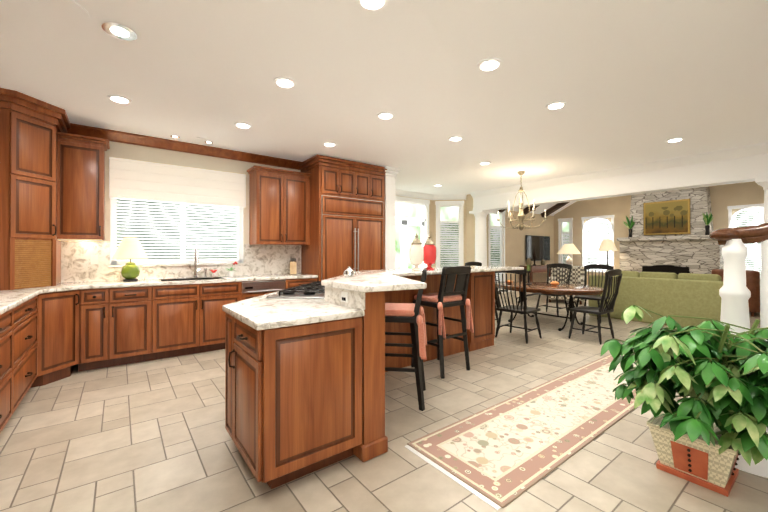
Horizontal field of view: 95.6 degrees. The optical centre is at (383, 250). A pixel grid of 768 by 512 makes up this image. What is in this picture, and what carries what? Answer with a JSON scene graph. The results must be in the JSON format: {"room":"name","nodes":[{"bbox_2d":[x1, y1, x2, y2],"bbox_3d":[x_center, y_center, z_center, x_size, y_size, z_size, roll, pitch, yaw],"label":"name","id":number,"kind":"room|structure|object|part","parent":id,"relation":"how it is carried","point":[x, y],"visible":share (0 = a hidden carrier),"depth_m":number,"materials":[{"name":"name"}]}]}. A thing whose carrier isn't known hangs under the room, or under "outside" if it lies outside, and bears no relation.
{"room":"kitchen","nodes":[
{"label":"kitchen","id":0,"kind":"room"},
{"bbox_2d":[8,172,59,239],"bbox_3d":[-3.416,-0.409,3.396,0.285,0.585,0.285,0,0,-37],"label":"upper cabinet","id":1,"kind":"object","parent":0,"relation":"attached to","point":[33,201],"depth_m":3.38,"materials":[{"name":"brown wood"}]},
{"bbox_2d":[8,108,59,179],"bbox_3d":[-3.416,-0.989,3.399,0.285,0.565,0.285,0,0,-37],"label":"upper cabinet","id":2,"kind":"object","parent":0,"relation":"attached to","point":[33,140],"depth_m":3.39,"materials":[{"name":"brown wood"}]},
{"bbox_2d":[80,141,300,243],"bbox_3d":[-2.358,-0.077,5.112,4.920,2.740,0.120,0,0,-37],"label":"wall","id":3,"kind":"structure","parent":0,"point":[141,153],"depth_m":4.69,"materials":[{"name":"beige paint"}]},
{"bbox_2d":[60,136,107,239],"bbox_3d":[-3.460,-0.668,3.980,0.409,1.090,0.346,0,0,-37],"label":"upper cabinet","id":4,"kind":"object","parent":3,"relation":"attached to","point":[82,162],"depth_m":3.86,"materials":[{"name":"brown wood"}]},
{"bbox_2d":[110,198,243,264],"bbox_3d":[-2.772,-0.460,4.800,1.580,1.297,0.120,0,0,-37],"label":"kitchen window","id":5,"kind":"structure","parent":3,"relation":"in","point":[169,232],"depth_m":4.78,"materials":[{"name":"white"}]},
{"bbox_2d":[109,157,245,207],"bbox_3d":[-2.705,-0.884,4.714,1.600,0.490,0.030,0,0,-37],"label":"window valance","id":6,"kind":"object","parent":5,"relation":"attached to","point":[137,180],"visible":1,"depth_m":4.63,"materials":[{"name":"white fabric"}]},
{"bbox_2d":[64,240,299,283],"bbox_3d":[-2.692,0.138,4.765,3.302,0.473,0.019,0,0,-37],"label":"backsplash","id":7,"kind":"structure","parent":3,"relation":"attached to","point":[82,260],"depth_m":4.62,"materials":[{"name":"beige stone"}]},
{"bbox_2d":[67,123,300,169],"bbox_3d":[-2.507,-1.391,4.858,2.925,0.110,0.110,0,0,-37],"label":"crown molding","id":8,"kind":"structure","parent":3,"relation":"attached to","point":[134,139],"depth_m":4.66,"materials":[{"name":"brown wood"}]},
{"bbox_2d":[248,168,283,243],"bbox_3d":[-1.776,-0.621,5.260,0.400,1.070,0.346,0,0,-37],"label":"upper cabinet","id":9,"kind":"object","parent":3,"relation":"attached to","point":[266,189],"depth_m":5.12,"materials":[{"name":"brown wood"}]},
{"bbox_2d":[284,172,311,247],"bbox_3d":[-1.443,-0.620,5.514,0.437,1.070,0.346,0,0,-37],"label":"upper cabinet","id":10,"kind":"object","parent":3,"relation":"attached to","point":[297,189],"depth_m":5.38,"materials":[{"name":"brown wood"}]},
{"bbox_2d":[0,291,767,511],"bbox_3d":[3.570,1.321,4.852,14.290,0.060,9.720,0,0,-37],"label":"floor","id":11,"kind":"structure","parent":0,"point":[150,436],"depth_m":2.21,"materials":[{"name":"tile"}]},
{"bbox_2d":[0,328,15,432],"bbox_3d":[-2.611,0.838,1.908,0.636,0.875,0.950,0,0,-37],"label":"base cabinet","id":12,"kind":"object","parent":11,"relation":"on","point":[7,335],"depth_m":2.37,"materials":[{"name":"brown wood"}]},
{"bbox_2d":[16,324,39,407],"bbox_3d":[-3.189,0.842,2.668,0.636,0.875,0.958,0,0,-37],"label":"base cabinet","id":13,"kind":"object","parent":11,"relation":"on","point":[28,337],"depth_m":2.88,"materials":[{"name":"brown wood"}]},
{"bbox_2d":[0,100,63,291],"bbox_3d":[-3.753,-0.495,3.474,0.706,1.722,0.796,0,0,-37],"label":"tall cabinet","id":14,"kind":"object","parent":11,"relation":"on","point":[23,263],"depth_m":3.29,"materials":[{"name":"brown wood"}]},
{"bbox_2d":[40,320,79,385],"bbox_3d":[-3.205,0.850,3.424,0.285,0.868,0.285,0,0,-37],"label":"base cabinet","id":15,"kind":"object","parent":11,"relation":"on","point":[59,343],"depth_m":3.43,"materials":[{"name":"brown wood"}]},
{"bbox_2d":[80,320,111,370],"bbox_3d":[-3.265,0.849,3.933,0.252,0.875,0.644,0,0,-37],"label":"base cabinet","id":16,"kind":"object","parent":11,"relation":"on","point":[95,335],"depth_m":3.70,"materials":[{"name":"brown wood"}]},
{"bbox_2d":[0,280,195,327],"bbox_3d":[-2.771,0.384,2.955,1.646,0.040,2.802,0,0,-37],"label":"countertop","id":17,"kind":"structure","parent":16,"relation":"on","point":[77,299],"depth_m":3.67,"materials":[{"name":"white stone"}]},
{"bbox_2d":[112,238,147,281],"bbox_3d":[-3.054,0.110,4.193,0.350,0.520,0.350,0,0,-37],"label":"lamp","id":18,"kind":"object","parent":17,"relation":"on","point":[130,248],"visible":1,"depth_m":4.12,"materials":[{"name":"white fabric"}]},
{"bbox_2d":[112,316,151,365],"bbox_3d":[-3.011,0.850,4.126,0.387,0.875,0.644,0,0,-37],"label":"base cabinet","id":19,"kind":"object","parent":11,"relation":"on","point":[131,335],"depth_m":3.89,"materials":[{"name":"brown wood"}]},
{"bbox_2d":[152,284,199,359],"bbox_3d":[-2.662,0.852,4.392,0.491,0.875,0.644,0,0,-37],"label":"base cabinet","id":20,"kind":"object","parent":11,"relation":"on","point":[174,334],"depth_m":4.17,"materials":[{"name":"brown wood"}]},
{"bbox_2d":[200,280,243,352],"bbox_3d":[-2.270,0.853,4.690,0.493,0.875,0.644,0,0,-37],"label":"base cabinet","id":21,"kind":"object","parent":11,"relation":"on","point":[213,296],"depth_m":4.41,"materials":[{"name":"brown wood"}]},
{"bbox_2d":[164,272,307,283],"bbox_3d":[-1.979,0.395,4.913,1.986,0.040,0.646,0,0,-37],"label":"countertop","id":22,"kind":"structure","parent":21,"relation":"on","point":[279,275],"depth_m":4.74,"materials":[{"name":"beige stone"}]},
{"bbox_2d":[193,246,206,277],"bbox_3d":[-2.490,0.160,4.742,0.176,0.426,0.214,0,0,-37],"label":"faucet","id":23,"kind":"object","parent":22,"relation":"on","point":[196,260],"visible":1,"depth_m":4.75,"materials":[{"name":"silver metal"}]},
{"bbox_2d":[188,276,223,279],"bbox_3d":[-2.483,0.483,4.531,0.741,0.213,0.410,0,0,-37],"label":"sink","id":24,"kind":"object","parent":22,"relation":"in","point":[189,277],"depth_m":4.78,"materials":[{"name":"silver metal"}]},
{"bbox_2d":[226,261,237,276],"bbox_3d":[-2.180,0.267,4.938,0.185,0.214,0.204,0,0,-37],"label":"potted plant","id":25,"kind":"object","parent":22,"relation":"on","point":[230,273],"visible":1,"depth_m":4.92,"materials":[{"name":"white ceramic"}]},
{"bbox_2d":[290,258,296,273],"bbox_3d":[-1.446,0.245,5.541,0.100,0.264,0.160,0,0,-17],"label":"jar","id":26,"kind":"object","parent":22,"relation":"on","point":[293,266],"visible":1,"depth_m":5.50,"materials":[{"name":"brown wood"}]},
{"bbox_2d":[244,280,287,299],"bbox_3d":[-1.832,0.855,5.023,0.608,0.875,0.644,0,0,-37],"label":"dishwasher","id":27,"kind":"object","parent":11,"relation":"on","point":[252,288],"depth_m":4.74,"materials":[{"name":"silver metal"}]},
{"bbox_2d":[288,276,319,287],"bbox_3d":[-1.392,0.857,5.358,0.498,0.875,0.644,0,0,-37],"label":"base cabinet","id":28,"kind":"object","parent":11,"relation":"on","point":[300,280],"depth_m":5.11,"materials":[{"name":"brown wood"}]},
{"bbox_2d":[300,160,385,280],"bbox_3d":[-0.671,-0.018,5.892,1.249,2.630,0.674,0,0,-37],"label":"tall cabinet","id":29,"kind":"object","parent":11,"relation":"on","point":[348,203],"depth_m":5.54,"materials":[{"name":"brown wood"}]},
{"bbox_2d":[222,269,494,488],"bbox_3d":[0.200,0.769,3.533,3.554,1.031,1.915,0,0,-37],"label":"kitchen island","id":30,"kind":"object","parent":11,"relation":"on","point":[306,365],"depth_m":2.01,"materials":[{"name":"brown wood"}]},
{"bbox_2d":[266,281,324,298],"bbox_3d":[-0.569,0.336,3.047,1.013,0.056,1.013,0,0,-37],"label":"cooktop","id":31,"kind":"object","parent":30,"relation":"in","point":[314,290],"depth_m":2.73,"materials":[{"name":"black metal"}]},
{"bbox_2d":[316,266,523,293],"bbox_3d":[0.722,0.233,3.490,3.140,0.041,1.489,0,0,-37],"label":"island countertop","id":32,"kind":"structure","parent":30,"relation":"on","point":[364,281],"depth_m":3.02,"materials":[{"name":"white stone"}]},
{"bbox_2d":[343,266,354,276],"bbox_3d":[-0.272,0.166,2.715,0.090,0.085,0.090,0,0,-37],"label":"sugar bowl","id":33,"kind":"object","parent":32,"relation":"on","point":[349,272],"visible":1,"depth_m":2.69,"materials":[{"name":"white ceramic"}]},
{"bbox_2d":[410,233,423,270],"bbox_3d":[0.346,0.014,3.688,0.150,0.400,0.150,0,0,-37],"label":"apothecary jar","id":34,"kind":"object","parent":32,"relation":"on","point":[416,253],"visible":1,"depth_m":3.64,"materials":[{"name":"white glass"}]},
{"bbox_2d":[423,234,435,269],"bbox_3d":[0.505,0.015,3.859,0.150,0.400,0.150,0,0,-37],"label":"apothecary jar","id":35,"kind":"object","parent":32,"relation":"on","point":[429,260],"visible":0.98,"depth_m":3.81,"materials":[{"name":"red glass"}]},
{"bbox_2d":[383,166,399,269],"bbox_3d":[0.101,-0.071,6.096,0.345,2.738,0.180,0,0,-37],"label":"column","id":36,"kind":"structure","parent":11,"relation":"on","point":[391,173],"depth_m":6.07,"materials":[{"name":"white paint"}]},
{"bbox_2d":[385,268,426,410],"bbox_3d":[0.125,0.723,3.024,0.493,1.122,0.504,0,0,8],"label":"bar stool","id":37,"kind":"object","parent":11,"relation":"on","point":[413,314],"visible":0.75,"depth_m":2.81,"materials":[{"name":"black paint"}]},
{"bbox_2d":[385,303,426,359],"bbox_3d":[0.162,0.685,3.019,0.639,0.397,0.635,0,0,-37],"label":"cushion","id":38,"kind":"object","parent":37,"relation":"on","point":[394,312],"depth_m":2.81,"materials":[{"name":"pink fabric"}]},
{"bbox_2d":[411,266,473,378],"bbox_3d":[0.623,0.727,3.787,0.504,1.122,0.493,0,0,-37],"label":"bar stool","id":39,"kind":"object","parent":11,"relation":"on","point":[446,296],"visible":0.98,"depth_m":3.65,"materials":[{"name":"black paint"}]},
{"bbox_2d":[414,293,473,338],"bbox_3d":[0.630,0.689,3.777,0.504,0.397,0.467,0,0,-37],"label":"cushion","id":40,"kind":"object","parent":39,"relation":"on","point":[431,299],"depth_m":3.68,"materials":[{"name":"pink fabric"}]},
{"bbox_2d":[469,210,491,265],"bbox_3d":[2.412,0.167,8.676,0.420,2.290,0.420,0,0,-37],"label":"column","id":41,"kind":"structure","parent":11,"relation":"on","point":[480,238],"depth_m":8.56,"materials":[{"name":"white paint"}]},
{"bbox_2d":[465,262,499,305],"bbox_3d":[2.074,0.776,7.277,0.554,1.062,0.586,0,0,-37],"label":"dining chair","id":42,"kind":"object","parent":11,"relation":"on","point":[473,264],"visible":0.15,"depth_m":7.47,"materials":[{"name":"black paint"}]},
{"bbox_2d":[495,302,499,328],"bbox_3d":[1.567,0.783,5.828,0.558,1.032,0.510,0,0,-29],"label":"dining chair","id":43,"kind":"object","parent":11,"relation":"on","point":[496,314],"visible":0.08,"depth_m":5.76,"materials":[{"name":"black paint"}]},
{"bbox_2d":[495,269,541,343],"bbox_3d":[1.938,0.764,5.103,0.586,1.062,0.554,0,0,-42],"label":"dining chair","id":44,"kind":"object","parent":11,"relation":"on","point":[524,309],"visible":0.92,"depth_m":4.98,"materials":[{"name":"black paint"}]},
{"bbox_2d":[404,355,648,509],"bbox_3d":[1.673,1.276,2.994,3.340,0.009,0.720,0,0,-37],"label":"rug","id":45,"kind":"object","parent":11,"relation":"on","point":[503,454],"visible":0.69,"depth_m":2.40,"materials":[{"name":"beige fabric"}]},
{"bbox_2d":[519,246,549,281],"bbox_3d":[5.341,0.589,11.819,2.000,1.481,0.460,0,0,-37],"label":"console table","id":46,"kind":"object","parent":11,"relation":"on","point":[535,268],"visible":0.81,"depth_m":11.36,"materials":[{"name":"brown wood"}]},
{"bbox_2d":[495,265,606,330],"bbox_3d":[2.853,0.781,6.169,1.359,1.036,1.899,0,0,-37],"label":"dining table","id":47,"kind":"object","parent":11,"relation":"on","point":[556,287],"visible":0.73,"depth_m":5.81,"materials":[{"name":"brown wood"}]},
{"bbox_2d":[538,263,571,315],"bbox_3d":[3.460,0.790,7.108,0.558,1.032,0.510,0,0,-37],"label":"dining chair","id":48,"kind":"object","parent":11,"relation":"on","point":[560,265],"visible":0.67,"depth_m":7.16,"materials":[{"name":"black paint"}]},
{"bbox_2d":[549,244,580,276],"bbox_3d":[5.427,0.566,10.302,1.500,1.511,0.640,0,0,-37],"label":"table","id":49,"kind":"object","parent":11,"relation":"on","point":[568,249],"visible":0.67,"depth_m":10.22,"materials":[{"name":"beige fabric"}]},
{"bbox_2d":[557,244,580,264],"bbox_3d":[5.507,0.145,10.364,0.640,0.670,0.640,0,0,-37],"label":"table lamp","id":50,"kind":"object","parent":49,"relation":"on","point":[566,248],"depth_m":10.22,"materials":[{"name":"beige fabric"}]},
{"bbox_2d":[546,266,584,304],"bbox_3d":[4.672,0.864,8.913,0.840,0.900,0.860,0,0,33],"label":"striped armchair","id":51,"kind":"object","parent":11,"relation":"on","point":[577,275],"visible":0.29,"depth_m":9.01,"materials":[{"name":"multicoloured fabric"}]},
{"bbox_2d":[574,264,613,323],"bbox_3d":[3.914,0.787,6.511,0.558,1.032,0.510,0,0,-37],"label":"dining chair","id":52,"kind":"object","parent":11,"relation":"on","point":[595,267],"visible":0.54,"depth_m":6.60,"materials":[{"name":"black paint"}]},
{"bbox_2d":[568,269,622,344],"bbox_3d":[3.056,0.779,5.027,0.510,1.032,0.558,0,0,-37],"label":"dining chair","id":53,"kind":"object","parent":11,"relation":"on","point":[602,310],"visible":1,"depth_m":4.87,"materials":[{"name":"black paint"}]},
{"bbox_2d":[598,239,616,270],"bbox_3d":[6.964,0.494,10.842,0.520,1.660,0.520,0,0,-37],"label":"floor lamp","id":54,"kind":"object","parent":11,"relation":"on","point":[607,245],"visible":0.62,"depth_m":10.71,"materials":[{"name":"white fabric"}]},
{"bbox_2d":[588,271,722,327],"bbox_3d":[5.109,0.850,6.440,0.960,0.900,2.100,0,0,-37],"label":"sofa","id":55,"kind":"object","parent":11,"relation":"on","point":[664,294],"visible":0.67,"depth_m":5.99,"materials":[{"name":"fabric"}]},
{"bbox_2d":[617,186,723,274],"bbox_3d":[7.969,-0.906,9.855,1.000,4.450,2.340,0,0,-37],"label":"fireplace","id":56,"kind":"object","parent":11,"relation":"on","point":[670,231],"visible":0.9,"depth_m":9.74,"materials":[{"name":"stone"}]},
{"bbox_2d":[623,216,634,236],"bbox_3d":[7.522,-0.728,10.619,0.299,0.679,0.408,0,0,-37],"label":"vase","id":57,"kind":"object","parent":56,"relation":"on","point":[630,224],"depth_m":10.55,"materials":[{"name":"black paint"}]},
{"bbox_2d":[643,199,689,234],"bbox_3d":[8.009,-0.921,9.886,0.036,0.960,1.060,0,0,-37],"label":"art","id":58,"kind":"object","parent":56,"relation":"attached to","point":[663,216],"depth_m":9.86,"materials":[{"name":"gold metal"}]},
{"bbox_2d":[702,212,713,234],"bbox_3d":[8.543,-0.746,9.222,0.414,0.701,0.279,0,0,-37],"label":"vase","id":59,"kind":"object","parent":56,"relation":"on","point":[707,218],"depth_m":9.18,"materials":[{"name":"black paint"}]},
{"bbox_2d":[601,304,767,496],"bbox_3d":[1.744,0.804,1.798,0.735,0.942,1.189,0,0,-37],"label":"potted plant","id":60,"kind":"object","parent":11,"relation":"on","point":[709,430],"visible":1,"depth_m":1.81,"materials":[{"name":"plant"}]},
{"bbox_3d":[1.806,1.144,2.010,0.376,0.265,0.376,0,0,-37],"label":"planter","id":61,"kind":"part","parent":60,"relation":"part of","materials":[{"name":"wicker"}]},
{"bbox_2d":[711,269,759,316],"bbox_3d":[7.568,0.854,7.223,0.860,0.900,0.840,0,0,-7],"label":"leather armchair","id":62,"kind":"object","parent":11,"relation":"on","point":[753,282],"visible":0.42,"depth_m":6.80,"materials":[{"name":"brown leather"}]},
{"bbox_2d":[709,223,767,477],"bbox_3d":[3.211,-0.152,1.590,1.340,2.852,2.570,0,0,-37],"label":"staircase","id":63,"kind":"structure","parent":11,"relation":"on","point":[735,293],"depth_m":2.07,"materials":[{"name":"white wood"}]},
{"bbox_3d":[2.827,-0.808,1.248,0.180,1.544,2.467,0,0,-37],"label":"handrail","id":64,"kind":"part","parent":63,"relation":"part of","materials":[{"name":"brown wood"}]},
{"bbox_2d":[755,176,767,222],"bbox_3d":[5.397,0.146,4.753,0.420,2.290,0.420,0,0,-37],"label":"column","id":65,"kind":"structure","parent":11,"relation":"on","point":[762,182],"depth_m":4.79,"materials":[{"name":"white"}]},
{"bbox_2d":[0,0,767,194],"bbox_3d":[1.326,-1.508,3.160,8.650,0.100,9.720,0,0,-37],"label":"ceiling","id":66,"kind":"structure","parent":0,"point":[632,82],"depth_m":2.96,"materials":[{"name":"paint"}]},
{"bbox_2d":[101,21,136,40],"bbox_3d":[-1.745,-1.454,2.296,0.185,0.015,0.206,0,0,-37],"label":"recessed light","id":67,"kind":"object","parent":66,"relation":"in","point":[115,29],"depth_m":2.30,"materials":[{"name":"white glass"}]},
{"bbox_2d":[107,94,131,103],"bbox_3d":[-2.525,-1.449,3.325,0.183,0.015,0.219,0,0,-37],"label":"recessed light","id":68,"kind":"object","parent":66,"relation":"in","point":[120,99],"depth_m":3.33,"materials":[{"name":"white glass"}]},
{"bbox_2d":[234,122,251,128],"bbox_3d":[-1.623,-1.445,4.009,0.192,0.015,0.212,0,0,-37],"label":"recessed light","id":69,"kind":"object","parent":66,"relation":"in","point":[243,125],"depth_m":4.01,"materials":[{"name":"white glass"}]},
{"bbox_2d":[273,77,295,88],"bbox_3d":[-0.853,-1.450,2.998,0.185,0.015,0.202,0,0,-37],"label":"recessed light","id":70,"kind":"object","parent":66,"relation":"in","point":[283,82],"depth_m":2.99,"materials":[{"name":"white glass"}]},
{"bbox_2d":[356,0,388,11],"bbox_3d":[-0.070,-1.456,2.039,0.169,0.015,0.150,0,0,-37],"label":"recessed light","id":71,"kind":"object","parent":66,"relation":"in","point":[367,5],"depth_m":2.06,"materials":[{"name":"white glass"}]},
{"bbox_2d":[377,112,393,119],"bbox_3d":[0.017,-1.446,3.724,0.194,0.015,0.201,0,0,-37],"label":"recessed light","id":72,"kind":"object","parent":66,"relation":"in","point":[382,115],"depth_m":3.73,"materials":[{"name":"white glass"}]},
{"bbox_2d":[477,58,501,71],"bbox_3d":[0.824,-1.452,2.715,0.199,0.015,0.197,0,0,-37],"label":"recessed light","id":73,"kind":"object","parent":66,"relation":"in","point":[489,64],"depth_m":2.71,"materials":[{"name":"white glass"}]},
{"bbox_2d":[497,171,546,229],"bbox_3d":[2.518,-0.900,6.388,0.870,1.079,0.759,0,0,-37],"label":"chandelier","id":74,"kind":"object","parent":66,"relation":"hanging from","point":[521,218],"visible":1,"depth_m":6.36,"materials":[{"name":"gold metal"}]},
{"bbox_2d":[546,101,566,109],"bbox_3d":[1.712,-1.448,3.465,0.213,0.015,0.197,0,0,-37],"label":"recessed light","id":75,"kind":"object","parent":66,"relation":"in","point":[555,105],"depth_m":3.46,"materials":[{"name":"white glass"}]},
{"bbox_2d":[470,142,767,210],"bbox_3d":[3.862,-1.214,6.683,0.395,0.450,5.220,0,0,-37],"label":"header beam","id":76,"kind":"structure","parent":66,"relation":"attached to","point":[749,163],"depth_m":5.88,"materials":[{"name":"white paint"}]},
{"bbox_2d":[433,194,474,267],"bbox_3d":[1.820,-0.056,8.953,0.720,2.740,1.015,0,0,-37],"label":"wall","id":77,"kind":"structure","parent":0,"point":[469,237],"depth_m":8.93,"materials":[{"name":"beige paint"}]},
{"bbox_2d":[395,195,553,281],"bbox_3d":[2.702,-0.049,10.230,8.930,2.740,0.120,0,0,-37],"label":"wall","id":78,"kind":"structure","parent":0,"point":[515,247],"depth_m":11.54,"materials":[{"name":"beige paint"}]},
{"bbox_2d":[395,196,429,268],"bbox_3d":[0.501,0.009,8.505,1.640,2.605,0.140,0,0,-37],"label":"window","id":79,"kind":"structure","parent":78,"relation":"in","point":[411,217],"depth_m":8.62,"materials":[{"name":"white glass"}]},
{"bbox_2d":[395,189,466,199],"bbox_3d":[0.939,-1.370,7.845,3.221,0.120,1.547,0,0,-37],"label":"crown molding","id":80,"kind":"structure","parent":78,"relation":"attached to","point":[429,196],"depth_m":8.87,"materials":[{"name":"white wood"}]},
{"bbox_2d":[435,201,463,267],"bbox_3d":[1.701,-0.321,9.035,0.748,1.910,0.140,0,0,8],"label":"bay window","id":81,"kind":"structure","parent":78,"relation":"in","point":[449,235],"depth_m":9.07,"materials":[{"name":"white glass"}]},
{"bbox_2d":[488,210,505,281],"bbox_3d":[3.466,-0.086,10.761,0.890,2.380,0.140,0,0,-37],"label":"living room window","id":82,"kind":"structure","parent":78,"relation":"in","point":[496,243],"depth_m":10.88,"materials":[{"name":"white glass"}]},
{"bbox_2d":[526,235,549,260],"bbox_3d":[5.367,-0.069,12.136,1.540,0.860,0.064,0,0,-37],"label":"wall-mounted tv","id":83,"kind":"object","parent":78,"relation":"attached to","point":[541,244],"visible":0.83,"depth_m":12.11,"materials":[{"name":"black paint"}]},
{"bbox_2d":[506,201,576,215],"bbox_3d":[6.241,-2.179,8.504,5.640,1.820,7.170,0,0,-37],"label":"ceiling","id":84,"kind":"structure","parent":0,"point":[540,209],"depth_m":12.05,"materials":[{"name":"paint"}]},
{"bbox_2d":[498,202,568,217],"bbox_3d":[6.221,-2.159,8.489,5.450,1.944,6.995,0,0,-37],"label":"beams","id":85,"kind":"structure","parent":84,"relation":"attached to","point":[554,208],"depth_m":11.88,"materials":[{"name":"brown wood"}]},
{"bbox_2d":[554,181,763,284],"bbox_3d":[8.437,-0.930,10.168,0.120,4.500,6.930,0,0,-37],"label":"wall","id":86,"kind":"structure","parent":0,"point":[722,197],"depth_m":11.20,"materials":[{"name":"beige paint"}]},
{"bbox_2d":[558,218,572,265],"bbox_3d":[6.562,-0.027,12.563,0.140,2.260,0.540,0,0,-37],"label":"living room window","id":87,"kind":"structure","parent":86,"relation":"in","point":[566,230],"depth_m":12.63,"materials":[{"name":"white"}]},
{"bbox_2d":[581,215,614,272],"bbox_3d":[7.198,-0.186,11.715,0.155,1.930,1.020,0,0,-37],"label":"arch","id":88,"kind":"object","parent":86,"relation":"attached to","point":[596,230],"visible":0.75,"depth_m":11.76,"materials":[{"name":"white"}]},
{"bbox_2d":[727,203,763,276],"bbox_3d":[9.408,-0.202,8.810,0.155,1.930,1.020,0,0,-37],"label":"arch","id":89,"kind":"object","parent":86,"relation":"attached to","point":[745,215],"visible":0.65,"depth_m":8.92,"materials":[{"name":"white"}]}
]}

